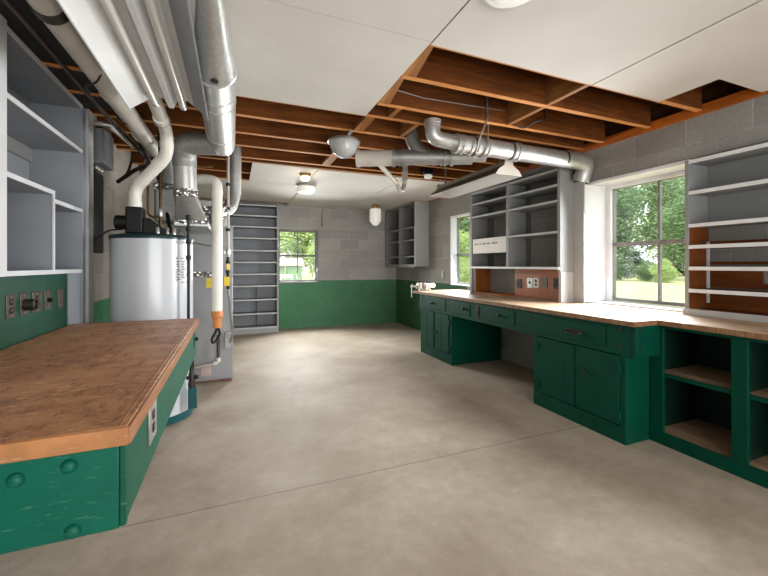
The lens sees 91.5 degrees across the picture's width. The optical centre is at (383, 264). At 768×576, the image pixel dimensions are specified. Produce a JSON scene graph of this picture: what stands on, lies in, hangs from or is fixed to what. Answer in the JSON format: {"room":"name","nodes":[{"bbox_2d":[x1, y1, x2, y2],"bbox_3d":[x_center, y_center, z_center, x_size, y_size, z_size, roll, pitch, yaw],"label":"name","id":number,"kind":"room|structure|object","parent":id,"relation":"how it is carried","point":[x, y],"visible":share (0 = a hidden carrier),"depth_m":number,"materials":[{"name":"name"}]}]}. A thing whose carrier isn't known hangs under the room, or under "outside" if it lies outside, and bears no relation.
{"room":"basement workshop","nodes":[
{"label":"basement workshop","id":0,"kind":"room"},
{"bbox_2d":[7,115,165,322],"bbox_3d":[-2.165,-0.090,1.676,0.640,2.620,9.930,0,0,-22],"label":"wall","id":1,"kind":"structure","parent":0,"point":[115,194],"depth_m":3.46,"materials":[{"name":"grey concrete"}]},
{"bbox_2d":[0,0,114,111],"bbox_3d":[-1.106,-1.159,0.017,0.599,0.014,5.860,0,0,-22],"label":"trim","id":2,"kind":"structure","parent":1,"relation":"attached to","point":[13,22],"depth_m":1.98,"materials":[{"name":"brown wood"}]},
{"bbox_2d":[26,0,157,156],"bbox_3d":[-1.478,-1.072,1.948,0.150,0.296,2.722,0,0,-22],"label":"vent pipe","id":3,"kind":"object","parent":1,"relation":"hanging from","point":[50,12],"visible":0.77,"depth_m":1.76,"materials":[{"name":"metal"}]},
{"bbox_2d":[2,0,143,156],"bbox_3d":[-1.663,-0.970,2.078,0.033,0.043,2.701,0,0,-21],"label":"overhead cable","id":4,"kind":"object","parent":3,"relation":"attached to","point":[133,144],"visible":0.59,"depth_m":1.77,"materials":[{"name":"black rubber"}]},
{"bbox_2d":[85,74,129,143],"bbox_3d":[-1.682,-0.979,2.290,0.095,0.203,1.092,0,0,-28],"label":"cable","id":5,"kind":"object","parent":3,"relation":"hanging from","point":[99,77],"visible":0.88,"depth_m":2.08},
{"bbox_2d":[136,141,171,233],"bbox_3d":[-1.906,-0.683,3.123,0.169,0.822,0.672,0,0,-11],"label":"pipe","id":6,"kind":"object","parent":3,"relation":"attached to","point":[143,150],"visible":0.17,"depth_m":3.25,"materials":[{"name":"metal"}]},
{"bbox_2d":[93,169,103,252],"bbox_3d":[-2.365,-0.432,3.078,0.038,0.665,0.240,0,0,-22],"label":"breaker panel","id":7,"kind":"object","parent":1,"relation":"attached to","point":[98,179],"visible":0.84,"depth_m":3.06,"materials":[{"name":"black metal"}]},
{"bbox_2d":[93,127,113,172],"bbox_3d":[-2.325,-0.930,3.065,0.104,0.320,0.316,0,0,-22],"label":"electrical box","id":8,"kind":"object","parent":1,"relation":"attached to","point":[103,143],"visible":0.88,"depth_m":3.00,"materials":[{"name":"grey metal"}]},
{"bbox_2d":[93,120,134,148],"bbox_3d":[-2.267,-1.111,3.190,0.129,0.079,0.544,0,0,-3],"label":"conduit","id":9,"kind":"object","parent":8,"relation":"attached to","point":[104,124],"visible":0.81,"depth_m":3.00,"materials":[{"name":"beige metal"}]},
{"bbox_2d":[166,198,395,328],"bbox_3d":[-1.938,-0.090,7.284,5.260,2.620,0.300,0,0,-22],"label":"wall","id":10,"kind":"structure","parent":0,"point":[355,285],"depth_m":7.55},
{"bbox_2d":[279,230,318,283],"bbox_3d":[-1.665,-0.163,7.265,0.768,1.030,0.120,0,0,-22],"label":"window","id":11,"kind":"structure","parent":10,"relation":"in","point":[315,232],"depth_m":7.28,"materials":[{"name":"white wood"}]},
{"bbox_2d":[0,322,767,575],"bbox_3d":[-0.074,1.280,2.720,5.300,0.120,10.300,0,0,-22],"label":"floor","id":12,"kind":"structure","parent":0,"point":[341,450],"depth_m":2.02,"materials":[{"name":"concrete"}]},
{"bbox_2d":[0,14,92,325],"bbox_3d":[-2.017,0.035,1.919,0.333,2.370,1.870,0,0,-22],"label":"shelf unit","id":13,"kind":"object","parent":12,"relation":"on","point":[46,134],"visible":0.83,"depth_m":2.38,"materials":[{"name":"blue paint"}]},
{"bbox_2d":[0,274,66,349],"bbox_3d":[-1.821,0.231,1.780,0.020,0.347,1.465,0,0,-22],"label":"panel","id":14,"kind":"object","parent":13,"relation":"attached to","point":[18,329],"visible":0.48,"depth_m":2.02,"materials":[{"name":"green paint"}]},
{"bbox_2d":[6,294,15,318],"bbox_3d":[-1.826,0.203,1.832,0.008,0.115,0.080,0,0,-22],"label":"outlet plate","id":15,"kind":"object","parent":14,"relation":"attached to","point":[10,299],"visible":1,"depth_m":1.82,"materials":[{"name":"grey metal"}]},
{"bbox_2d":[20,292,37,315],"bbox_3d":[-1.854,0.203,1.958,0.052,0.115,0.080,0,0,-22],"label":"outlet plate","id":16,"kind":"object","parent":14,"relation":"attached to","point":[26,304],"visible":1,"depth_m":1.94,"materials":[{"name":"metal"}]},
{"bbox_2d":[22,299,37,309],"bbox_3d":[-1.852,0.207,1.959,0.048,0.060,0.060,0,0,-22],"label":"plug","id":17,"kind":"object","parent":16,"relation":"attached to","point":[27,304],"depth_m":1.94,"materials":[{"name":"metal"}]},
{"bbox_2d":[31,291,40,312],"bbox_3d":[-1.924,0.205,2.074,0.008,0.115,0.105,0,0,-22],"label":"outlet plate","id":18,"kind":"object","parent":14,"relation":"attached to","point":[34,295],"visible":0.75,"depth_m":2.08,"materials":[{"name":"grey metal"}]},
{"bbox_2d":[44,290,52,310],"bbox_3d":[-1.965,0.205,2.200,0.027,0.115,0.080,0,0,-22],"label":"outlet plate","id":19,"kind":"object","parent":14,"relation":"attached to","point":[47,293],"visible":1,"depth_m":2.19,"materials":[{"name":"black plastic"}]},
{"bbox_2d":[57,289,63,307],"bbox_3d":[-2.041,0.208,2.361,0.006,0.115,0.080,0,0,-22],"label":"outlet plate","id":20,"kind":"object","parent":14,"relation":"attached to","point":[60,292],"visible":1,"depth_m":2.35,"materials":[{"name":"metal"}]},
{"bbox_2d":[0,318,198,553],"bbox_3d":[-1.354,0.806,1.706,0.766,0.827,2.022,0,0,-22],"label":"workbench","id":21,"kind":"object","parent":12,"relation":"on","point":[76,400],"visible":1,"depth_m":1.01,"materials":[{"name":"brown wood"}]},
{"bbox_2d":[148,398,156,446],"bbox_3d":[-0.773,0.520,1.252,0.008,0.125,0.120,0,0,-22],"label":"outlet","id":22,"kind":"object","parent":21,"relation":"attached to","point":[152,414],"visible":0.89,"depth_m":1.24,"materials":[{"name":"plastic"}]},
{"bbox_2d":[93,206,198,425],"bbox_3d":[-1.866,0.393,2.947,0.621,1.655,0.674,0,0,44],"label":"water heater","id":23,"kind":"object","parent":12,"relation":"on","point":[148,263],"visible":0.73,"depth_m":2.77,"materials":[{"name":"silver metal"}]},
{"bbox_2d":[116,127,162,226],"bbox_3d":[-1.997,-0.684,3.068,0.520,0.897,0.124,0,0,29],"label":"pipe","id":24,"kind":"object","parent":23,"relation":"attached to","point":[160,210],"visible":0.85,"depth_m":2.97,"materials":[{"name":"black metal"}]},
{"bbox_2d":[128,97,173,206],"bbox_3d":[-1.252,-0.752,1.864,0.309,0.645,2.393,0,0,-28],"label":"flue pipe","id":25,"kind":"object","parent":23,"relation":"on","point":[161,119],"visible":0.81,"depth_m":2.76,"materials":[{"name":"plastic"}]},
{"bbox_2d":[186,215,190,317],"bbox_3d":[-1.512,0.067,2.894,0.038,0.906,0.037,0,0,-22],"label":"gas pipe","id":26,"kind":"object","parent":23,"relation":"attached to","point":[188,217],"visible":0.98,"depth_m":2.88,"materials":[{"name":"metal"}]},
{"bbox_2d":[174,200,232,383],"bbox_3d":[-1.831,0.270,3.841,0.520,1.900,1.465,0,0,-22],"label":"furnace","id":27,"kind":"object","parent":12,"relation":"on","point":[206,352],"visible":0.44,"depth_m":3.87,"materials":[{"name":"grey paint"}]},
{"bbox_2d":[172,0,236,223],"bbox_3d":[-1.164,-0.721,2.312,0.470,0.751,2.300,0,0,-22],"label":"air duct","id":28,"kind":"object","parent":27,"relation":"attached to","point":[218,68],"visible":0.91,"depth_m":2.22,"materials":[{"name":"silver metal"}]},
{"bbox_2d":[194,335,219,368],"bbox_3d":[-1.870,0.896,3.774,0.402,0.352,0.040,0,0,-22],"label":"drain pipe","id":29,"kind":"object","parent":27,"relation":"attached to","point":[218,341],"visible":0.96,"depth_m":3.83,"materials":[{"name":"white plastic"}]},
{"bbox_2d":[197,174,222,343],"bbox_3d":[-1.561,-0.052,3.321,0.271,1.512,0.102,0,0,8],"label":"standpipe","id":30,"kind":"object","parent":27,"relation":"attached to","point":[217,189],"visible":0.99,"depth_m":3.27,"materials":[{"name":"plastic"}]},
{"bbox_2d":[202,146,241,224],"bbox_3d":[-1.583,-0.860,3.680,0.176,1.000,0.615,0,0,9],"label":"air duct","id":31,"kind":"object","parent":27,"relation":"attached to","point":[235,156],"visible":0.66,"depth_m":3.86,"materials":[{"name":"silver metal"}]},
{"bbox_2d":[225,331,230,347],"bbox_3d":[-1.634,0.780,3.917,0.057,0.164,0.049,0,0,-22],"label":"control box","id":32,"kind":"object","parent":27,"relation":"attached to","point":[227,334],"visible":1,"depth_m":3.89,"materials":[{"name":"grey paint"}]},
{"bbox_2d":[224,155,233,342],"bbox_3d":[-1.580,-0.258,3.814,0.083,2.212,0.259,0,0,-18],"label":"gas line","id":33,"kind":"object","parent":27,"relation":"attached to","point":[228,251],"visible":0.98,"depth_m":3.71,"materials":[{"name":"beige metal"}]},
{"bbox_2d":[230,203,278,334],"bbox_3d":[-2.399,0.055,6.769,0.920,2.330,0.300,0,0,-22],"label":"shelf","id":34,"kind":"object","parent":12,"relation":"on","point":[255,226],"visible":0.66,"depth_m":6.87,"materials":[{"name":"blue paint"}]},
{"bbox_2d":[421,309,500,364],"bbox_3d":[0.998,0.918,5.040,0.775,0.603,0.800,0,0,-22],"label":"base cabinet","id":35,"kind":"object","parent":12,"relation":"on","point":[452,340],"visible":0.94,"depth_m":4.70,"materials":[{"name":"wood"}]},
{"bbox_2d":[534,335,649,445],"bbox_3d":[1.804,0.918,3.044,0.775,0.603,0.835,0,0,-22],"label":"base cabinet","id":36,"kind":"object","parent":12,"relation":"on","point":[607,394],"visible":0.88,"depth_m":2.73,"materials":[{"name":"wood"}]},
{"bbox_2d":[650,325,767,488],"bbox_3d":[2.356,0.812,2.043,0.502,0.816,1.425,0,0,-22],"label":"base cabinet","id":37,"kind":"object","parent":12,"relation":"on","point":[709,391],"visible":0.8,"depth_m":2.49,"materials":[{"name":"green wood"}]},
{"bbox_2d":[413,289,767,340],"bbox_3d":[1.655,0.387,3.450,0.826,0.034,4.560,0,0,-22],"label":"countertop","id":38,"kind":"structure","parent":37,"relation":"on","point":[612,314],"depth_m":2.85,"materials":[{"name":"brown wood"}]},
{"bbox_2d":[410,283,434,296],"bbox_3d":[0.563,0.357,5.404,0.390,0.205,0.099,0,0,-22],"label":"bench vise","id":39,"kind":"object","parent":38,"relation":"attached to","point":[425,286],"visible":1,"depth_m":5.37,"materials":[{"name":"metal"}]},
{"bbox_2d":[420,294,659,358],"bbox_3d":[1.407,0.510,4.004,0.792,0.213,3.068,0,0,-22],"label":"drawers","id":40,"kind":"object","parent":38,"relation":"attached to","point":[644,341],"visible":0.94,"depth_m":2.99,"materials":[{"name":"wood"}]},
{"bbox_2d":[665,364,730,388],"bbox_3d":[2.191,0.747,2.470,0.448,0.022,0.460,0,0,-22],"label":"shelf","id":41,"kind":"object","parent":37,"relation":"attached to","point":[709,376],"depth_m":2.51,"materials":[{"name":"brown wood"}]},
{"bbox_2d":[750,388,767,397],"bbox_3d":[2.454,0.747,1.818,0.448,0.022,0.895,0,0,-22],"label":"shelf","id":42,"kind":"object","parent":37,"relation":"attached to","point":[754,392],"depth_m":2.15,"materials":[{"name":"brown wood"}]},
{"bbox_2d":[150,0,767,211],"bbox_3d":[-0.079,-1.403,2.680,5.260,0.075,10.230,0,0,-22],"label":"ceiling","id":43,"kind":"structure","parent":0,"point":[652,102],"depth_m":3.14,"materials":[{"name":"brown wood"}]},
{"bbox_2d":[56,0,208,120],"bbox_3d":[-1.008,-1.117,1.593,0.403,0.495,1.270,0,0,-22],"label":"fluorescent fixture","id":44,"kind":"object","parent":43,"relation":"hanging from","point":[147,49],"visible":1,"depth_m":1.58,"materials":[{"name":"metal"}]},
{"bbox_2d":[140,164,249,179],"bbox_3d":[-1.000,-1.253,5.361,4.260,0.222,0.039,0,0,-22],"label":"joist","id":45,"kind":"object","parent":43,"relation":"attached to","point":[219,174],"visible":0.04,"depth_m":4.88,"materials":[{"name":"brown wood"}]},
{"bbox_2d":[116,145,454,181],"bbox_3d":[-0.762,-1.253,4.438,4.510,0.222,0.039,0,0,-22],"label":"joist","id":46,"kind":"object","parent":43,"relation":"attached to","point":[118,147],"visible":0.07,"depth_m":4.37,"materials":[{"name":"brown wood"}]},
{"bbox_2d":[132,151,446,181],"bbox_3d":[-0.852,-1.253,4.994,4.260,0.222,0.039,0,0,-22],"label":"joist","id":47,"kind":"object","parent":43,"relation":"attached to","point":[218,165],"visible":0.16,"depth_m":4.49,"materials":[{"name":"brown wood"}]},
{"bbox_2d":[111,132,472,178],"bbox_3d":[-0.702,-1.253,4.289,4.510,0.222,0.039,0,0,-22],"label":"joist","id":48,"kind":"object","parent":43,"relation":"attached to","point":[246,152],"visible":0.1,"depth_m":4.24,"materials":[{"name":"brown wood"}]},
{"bbox_2d":[378,165,407,192],"bbox_3d":[0.066,-1.081,4.286,0.097,0.398,0.853,0,0,28],"label":"trap","id":49,"kind":"object","parent":48,"relation":"attached to","point":[390,176],"visible":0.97,"depth_m":4.51,"materials":[{"name":"plastic"}]},
{"bbox_2d":[97,116,492,171],"bbox_3d":[-0.549,-1.253,3.909,4.510,0.222,0.039,0,0,-22],"label":"joist","id":50,"kind":"object","parent":43,"relation":"attached to","point":[246,140],"visible":0.07,"depth_m":3.69,"materials":[{"name":"brown wood"}]},
{"bbox_2d":[153,137,174,224],"bbox_3d":[-1.986,-0.833,3.431,0.185,0.906,0.260,0,0,-22],"label":"air duct","id":51,"kind":"object","parent":50,"relation":"attached to","point":[168,205],"visible":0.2,"depth_m":3.33,"materials":[{"name":"silver metal"}]},
{"bbox_2d":[322,156,336,165],"bbox_3d":[-0.597,-1.162,4.110,0.090,0.040,0.372,0,0,-22],"label":"board","id":52,"kind":"object","parent":50,"relation":"attached to","point":[328,160],"visible":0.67,"depth_m":4.10,"materials":[{"name":"brown wood"}]},
{"bbox_2d":[421,167,432,178],"bbox_3d":[0.548,-1.127,4.573,0.120,0.145,0.390,0,0,-22],"label":"ceiling lamp","id":53,"kind":"object","parent":50,"relation":"attached to","point":[428,171],"visible":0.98,"depth_m":4.55,"materials":[{"name":"black plastic"}]},
{"bbox_2d":[423,168,432,174],"bbox_3d":[0.542,-1.143,4.587,0.120,0.075,0.120,0,0,-22],"label":"socket","id":54,"kind":"object","parent":53,"relation":"attached to","point":[427,171],"depth_m":4.54,"materials":[{"name":"black plastic"}]},
{"bbox_2d":[299,172,310,180],"bbox_3d":[-0.975,-1.085,4.632,0.144,0.090,0.144,0,0,-22],"label":"ceiling lamp","id":55,"kind":"object","parent":43,"relation":"attached to","point":[305,176],"visible":1,"depth_m":4.59,"materials":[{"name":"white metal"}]},
{"bbox_2d":[296,183,315,193],"bbox_3d":[-1.099,-1.070,5.272,0.280,0.120,0.280,0,0,-22],"label":"ceiling lamp","id":56,"kind":"object","parent":43,"relation":"attached to","point":[303,188],"visible":1,"depth_m":5.17,"materials":[{"name":"glass"}]},
{"bbox_2d":[86,103,527,167],"bbox_3d":[-0.410,-1.253,3.566,4.510,0.222,0.039,0,0,-22],"label":"joist","id":57,"kind":"object","parent":43,"relation":"attached to","point":[187,118],"visible":0.34,"depth_m":3.35,"materials":[{"name":"brown wood"}]},
{"bbox_2d":[68,89,554,148],"bbox_3d":[-0.260,-1.253,3.195,4.510,0.222,0.039,0,0,-22],"label":"joist","id":58,"kind":"object","parent":43,"relation":"attached to","point":[245,107],"visible":0.09,"depth_m":3.06,"materials":[{"name":"brown wood"}]},
{"bbox_2d":[327,130,359,158],"bbox_3d":[-0.356,-1.048,3.353,0.307,0.188,0.307,0,0,23],"label":"ceiling lamp","id":59,"kind":"object","parent":58,"relation":"attached to","point":[345,146],"visible":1,"depth_m":3.27,"materials":[{"name":"glass"}]},
{"bbox_2d":[355,128,486,166],"bbox_3d":[0.328,-1.065,3.378,1.164,0.354,0.169,0,0,4],"label":"vent pipe","id":60,"kind":"object","parent":58,"relation":"attached to","point":[418,153],"visible":0.94,"depth_m":3.33,"materials":[{"name":"silver metal"}]},
{"bbox_2d":[41,61,583,149],"bbox_3d":[-0.126,-1.253,2.861,4.510,0.222,0.039,0,0,-22],"label":"joist","id":61,"kind":"object","parent":43,"relation":"attached to","point":[406,116],"visible":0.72,"depth_m":3.19,"materials":[{"name":"brown wood"}]},
{"bbox_2d":[354,116,374,131],"bbox_3d":[-0.160,-1.162,3.041,0.080,0.040,0.322,0,0,-22],"label":"board","id":62,"kind":"object","parent":61,"relation":"attached to","point":[363,122],"visible":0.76,"depth_m":3.03,"materials":[{"name":"brown wood"}]},
{"bbox_2d":[399,122,418,136],"bbox_3d":[0.215,-1.202,3.193,0.040,0.120,0.322,0,0,-22],"label":"board","id":63,"kind":"object","parent":61,"relation":"attached to","point":[404,128],"visible":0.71,"depth_m":3.22,"materials":[{"name":"brown wood"}]},
{"bbox_2d":[370,204,380,225],"bbox_3d":[-0.162,-0.932,6.998,0.212,0.396,0.212,0,0,-22],"label":"ceiling lamp","id":64,"kind":"object","parent":43,"relation":"attached to","point":[375,213],"visible":1,"depth_m":6.92,"materials":[{"name":"white glass"}]},
{"bbox_2d":[429,137,521,197],"bbox_3d":[0.917,-1.095,4.005,0.304,0.540,1.232,0,0,-22],"label":"fluorescent fixture","id":65,"kind":"object","parent":43,"relation":"hanging from","point":[503,171],"visible":0.86,"depth_m":3.87,"materials":[{"name":"beige metal"}]},
{"bbox_2d":[377,79,604,142],"bbox_3d":[1.002,-1.253,3.074,2.260,0.222,0.039,0,0,-22],"label":"joist","id":66,"kind":"object","parent":43,"relation":"attached to","point":[557,123],"visible":0.74,"depth_m":2.97,"materials":[{"name":"brown wood"}]},
{"bbox_2d":[387,107,401,117],"bbox_3d":[0.079,-1.192,2.822,0.040,0.100,0.187,0,0,-22],"label":"board","id":67,"kind":"object","parent":66,"relation":"attached to","point":[391,112],"visible":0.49,"depth_m":2.84,"materials":[{"name":"brown wood"}]},
{"bbox_2d":[397,90,504,110],"bbox_3d":[0.499,-1.240,2.837,1.050,0.027,0.018,0,0,-23],"label":"cable","id":68,"kind":"object","parent":66,"relation":"attached to","point":[397,90],"visible":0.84,"depth_m":2.83,"materials":[{"name":"metal"}]},
{"bbox_2d":[475,96,487,153],"bbox_3d":[0.771,-1.114,2.953,0.105,0.472,0.027,0,0,-2],"label":"rod","id":69,"kind":"object","parent":66,"relation":"hanging from","point":[485,123],"visible":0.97,"depth_m":2.95,"materials":[{"name":"metal"}]},
{"bbox_2d":[424,117,593,182],"bbox_3d":[1.167,-0.994,3.258,1.829,0.412,0.212,0,0,-24],"label":"vent pipe","id":70,"kind":"object","parent":66,"relation":"attached to","point":[456,143],"visible":0.97,"depth_m":3.15,"materials":[{"name":"metal"}]},
{"bbox_2d":[483,0,529,8],"bbox_3d":[0.515,-1.108,1.502,0.256,0.044,0.256,0,0,-22],"label":"ceiling lamp","id":71,"kind":"object","parent":43,"relation":"attached to","point":[500,4],"visible":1,"depth_m":1.57,"materials":[{"name":"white glass"}]},
{"bbox_2d":[401,47,650,128],"bbox_3d":[1.155,-1.253,2.693,2.260,0.222,0.039,0,0,-22],"label":"joist","id":72,"kind":"object","parent":43,"relation":"attached to","point":[442,68],"visible":0.81,"depth_m":2.58,"materials":[{"name":"brown wood"}]},
{"bbox_2d":[378,77,403,103],"bbox_3d":[0.066,-1.162,2.474,0.094,0.040,0.372,0,0,-22],"label":"board","id":73,"kind":"object","parent":72,"relation":"attached to","point":[387,98],"visible":0.46,"depth_m":2.49,"materials":[{"name":"brown wood"}]},
{"bbox_2d":[507,101,543,125],"bbox_3d":[1.089,-1.237,2.888,0.038,0.190,0.372,0,0,-22],"label":"board","id":74,"kind":"object","parent":72,"relation":"attached to","point":[516,112],"visible":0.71,"depth_m":2.94,"materials":[{"name":"brown wood"}]},
{"bbox_2d":[428,43,701,111],"bbox_3d":[0.249,-1.253,1.934,4.510,0.222,0.039,0,0,-22],"label":"joist","id":75,"kind":"object","parent":43,"relation":"attached to","point":[691,100],"visible":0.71,"depth_m":2.68,"materials":[{"name":"brown wood"}]},
{"bbox_2d":[402,46,432,77],"bbox_3d":[0.211,-1.162,2.115,0.094,0.040,0.327,0,0,-22],"label":"board","id":76,"kind":"object","parent":75,"relation":"attached to","point":[413,70],"visible":0.5,"depth_m":2.13,"materials":[{"name":"brown wood"}]},
{"bbox_2d":[546,76,588,105],"bbox_3d":[1.234,-1.237,2.528,0.038,0.190,0.327,0,0,-22],"label":"board","id":77,"kind":"object","parent":75,"relation":"attached to","point":[557,89],"visible":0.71,"depth_m":2.57,"materials":[{"name":"brown wood"}]},
{"bbox_2d":[396,94,767,369],"bbox_3d":[2.267,0.051,3.466,0.320,2.337,9.930,0,0,-22],"label":"wall","id":78,"kind":"structure","parent":0,"point":[743,124],"depth_m":3.56,"materials":[{"name":"grey concrete"}]},
{"bbox_2d":[385,201,428,266],"bbox_3d":[0.415,-0.540,7.247,0.280,1.169,1.370,0,0,-22],"label":"upper cabinet","id":79,"kind":"object","parent":78,"relation":"attached to","point":[407,225],"visible":1,"depth_m":7.19,"materials":[{"name":"grey paint"}]},
{"bbox_2d":[450,212,469,286],"bbox_3d":[1.275,-0.230,5.676,0.155,1.096,0.767,0,0,-22],"label":"window","id":80,"kind":"structure","parent":78,"relation":"in","point":[454,220],"depth_m":5.99,"materials":[{"name":"white wood"}]},
{"bbox_2d":[473,268,558,299],"bbox_3d":[1.580,0.207,4.398,0.253,0.324,1.423,0,0,-22],"label":"board","id":81,"kind":"object","parent":78,"relation":"attached to","point":[481,276],"visible":0.7,"depth_m":4.43,"materials":[{"name":"orange wood"}]},
{"bbox_2d":[541,278,547,287],"bbox_3d":[1.781,0.200,4.155,0.006,0.115,0.088,0,0,-22],"label":"outlet","id":82,"kind":"object","parent":81,"relation":"attached to","point":[544,281],"visible":1,"depth_m":4.15,"materials":[{"name":"metal"}]},
{"bbox_2d":[553,278,558,288],"bbox_3d":[1.845,0.198,3.995,0.006,0.115,0.088,0,0,-22],"label":"outlet","id":83,"kind":"object","parent":81,"relation":"attached to","point":[555,280],"visible":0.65,"depth_m":4.00,"materials":[{"name":"black plastic"}]},
{"bbox_2d":[470,167,578,292],"bbox_3d":[1.560,-0.298,4.396,0.292,1.334,1.505,0,0,-22],"label":"wall shelf","id":84,"kind":"object","parent":78,"relation":"attached to","point":[519,193],"visible":0.86,"depth_m":4.36,"materials":[{"name":"grey paint"}]},
{"bbox_2d":[473,236,505,253],"bbox_3d":[1.419,-0.245,4.736,0.239,0.190,0.660,0,0,-22],"label":"sign","id":85,"kind":"object","parent":84,"relation":"on","point":[494,244],"visible":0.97,"depth_m":4.67,"materials":[{"name":"white paper"}]},
{"bbox_2d":[559,181,587,302],"bbox_3d":[1.866,-0.223,3.687,0.278,1.184,0.129,0,0,15],"label":"chase","id":86,"kind":"object","parent":78,"relation":"attached to","point":[571,284],"visible":0.86,"depth_m":3.66,"materials":[{"name":"grey paint"}]},
{"bbox_2d":[428,80,767,201],"bbox_3d":[2.151,-1.151,3.419,0.130,0.068,9.930,0,0,-22],"label":"trim","id":87,"kind":"structure","parent":78,"relation":"on","point":[748,94],"depth_m":2.95,"materials":[{"name":"brown wood"}]},
{"bbox_2d":[585,159,691,311],"bbox_3d":[2.263,-0.217,3.303,0.370,1.182,0.888,0,0,-22],"label":"window","id":88,"kind":"structure","parent":78,"relation":"in","point":[600,195],"depth_m":3.63,"materials":[{"name":"white wood"}]},
{"label":"outside","id":89,"kind":"structure","parent":0,"visible":0},
{"bbox_2d":[302,269,684,306],"bbox_3d":[23.872,0.820,25.814,56.400,0.300,90.000,0,0,-22],"label":"ground","id":90,"kind":"structure","parent":89,"point":[674,291],"depth_m":10.23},
{"bbox_2d":[459,230,469,282],"bbox_3d":[2.373,-0.166,11.738,1.446,1.830,1.483,0,0,5],"label":"bush","id":91,"kind":"object","parent":90,"relation":"on","point":[464,261],"visible":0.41,"depth_m":11.54,"materials":[{"name":"green plant"}]},
{"bbox_2d":[459,217,469,281],"bbox_3d":[2.957,-2.297,14.593,3.896,5.948,4.240,0,0,22],"label":"tree","id":92,"kind":"object","parent":90,"relation":"on","point":[464,223],"visible":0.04,"depth_m":13.87,"materials":[{"name":"green plant"}]},
{"bbox_2d":[616,255,635,279],"bbox_3d":[10.239,0.168,16.235,1.224,1.241,1.174,0,0,-22],"label":"bush","id":93,"kind":"object","parent":90,"relation":"on","point":[620,270],"visible":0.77,"depth_m":16.05,"materials":[{"name":"green plant"}]},
{"bbox_2d":[616,186,644,257],"bbox_3d":[14.989,-3.295,24.579,4.091,7.948,4.452,0,0,19],"label":"tree","id":94,"kind":"object","parent":90,"relation":"on","point":[638,210],"visible":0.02,"depth_m":23.72,"materials":[{"name":"green plant"}]},
{"bbox_2d":[616,186,645,256],"bbox_3d":[11.618,-2.506,19.262,3.200,6.366,3.522,0,0,30],"label":"tree","id":95,"kind":"object","parent":90,"relation":"on","point":[623,198],"visible":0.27,"depth_m":18.48,"materials":[{"name":"green plant"}]},
{"bbox_2d":[616,246,653,274],"bbox_3d":[17.371,-0.232,26.662,3.131,2.565,3.265,0,0,19],"label":"bush","id":96,"kind":"object","parent":90,"relation":"on","point":[630,255],"visible":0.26,"depth_m":25.71,"materials":[{"name":"green plant"}]},
{"bbox_2d":[632,259,657,280],"bbox_3d":[10.812,0.272,15.358,1.013,1.050,1.102,0,0,-6],"label":"bush","id":97,"kind":"object","parent":90,"relation":"on","point":[643,269],"visible":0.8,"depth_m":15.31,"materials":[{"name":"green plant"}]},
{"bbox_2d":[631,181,667,260],"bbox_3d":[22.029,-3.763,28.695,4.853,8.886,4.649,0,0,-20],"label":"tree","id":98,"kind":"object","parent":90,"relation":"on","point":[662,181],"visible":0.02,"depth_m":29.14,"materials":[{"name":"green plant"}]},
{"bbox_2d":[630,177,684,277],"bbox_3d":[15.566,-2.971,20.100,4.240,7.299,3.896,0,0,32],"label":"tree","id":99,"kind":"object","parent":90,"relation":"on","point":[652,202],"visible":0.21,"depth_m":20.24,"materials":[{"name":"green plant"}]},
{"bbox_2d":[648,258,678,282],"bbox_3d":[10.609,0.254,14.202,0.968,1.043,1.011,0,0,27],"label":"bush","id":100,"kind":"object","parent":90,"relation":"on","point":[667,273],"visible":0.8,"depth_m":14.07,"materials":[{"name":"green plant"}]},
{"bbox_2d":[648,177,684,270],"bbox_3d":[12.733,-1.488,15.266,3.117,4.326,3.392,0,0,-1],"label":"tree","id":101,"kind":"object","parent":90,"relation":"on","point":[677,215],"visible":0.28,"depth_m":15.46,"materials":[{"name":"green plant"}]},
{"bbox_2d":[652,247,684,275],"bbox_3d":[18.585,-0.207,23.493,3.392,2.504,3.117,0,0,-14],"label":"bush","id":102,"kind":"object","parent":90,"relation":"on","point":[678,263],"visible":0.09,"depth_m":23.31,"materials":[{"name":"green plant"}]},
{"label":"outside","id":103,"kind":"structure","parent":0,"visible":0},
{"bbox_3d":[-20.269,0.820,28.300,23.600,0.300,52.340,0,0,-22],"label":"ground","id":104,"kind":"structure","parent":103,"visible":0},
{"bbox_2d":[280,258,304,281],"bbox_3d":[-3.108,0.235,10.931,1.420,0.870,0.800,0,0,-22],"label":"garden shed","id":105,"kind":"object","parent":104,"relation":"on","point":[287,265],"visible":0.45,"depth_m":10.79,"materials":[{"name":"green wood"}]},
{"bbox_2d":[280,232,313,270],"bbox_3d":[-3.247,-1.262,14.143,3.293,3.873,3.437,0,0,-27],"label":"tree","id":106,"kind":"object","parent":104,"relation":"on","point":[306,239],"visible":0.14,"depth_m":13.46,"materials":[{"name":"green plant"}]},
{"bbox_2d":[302,243,313,276],"bbox_3d":[-1.851,-0.239,11.436,1.162,1.878,1.213,0,0,27],"label":"bush","id":107,"kind":"object","parent":104,"relation":"on","point":[310,259],"visible":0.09,"depth_m":11.23,"materials":[{"name":"green plant"}]},
{"bbox_3d":[2.677,0.367,2.265,0.179,0.005,1.275,0,0,-22],"label":"ledge","id":108,"kind":"object","parent":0,"visible":0},
{"bbox_2d":[682,142,767,322],"bbox_3d":[2.621,-0.208,2.275,0.267,1.154,1.296,0,0,-22],"label":"shelf","id":109,"kind":"object","parent":108,"relation":"on","point":[729,188],"visible":1,"depth_m":2.73,"materials":[{"name":"grey paint"}]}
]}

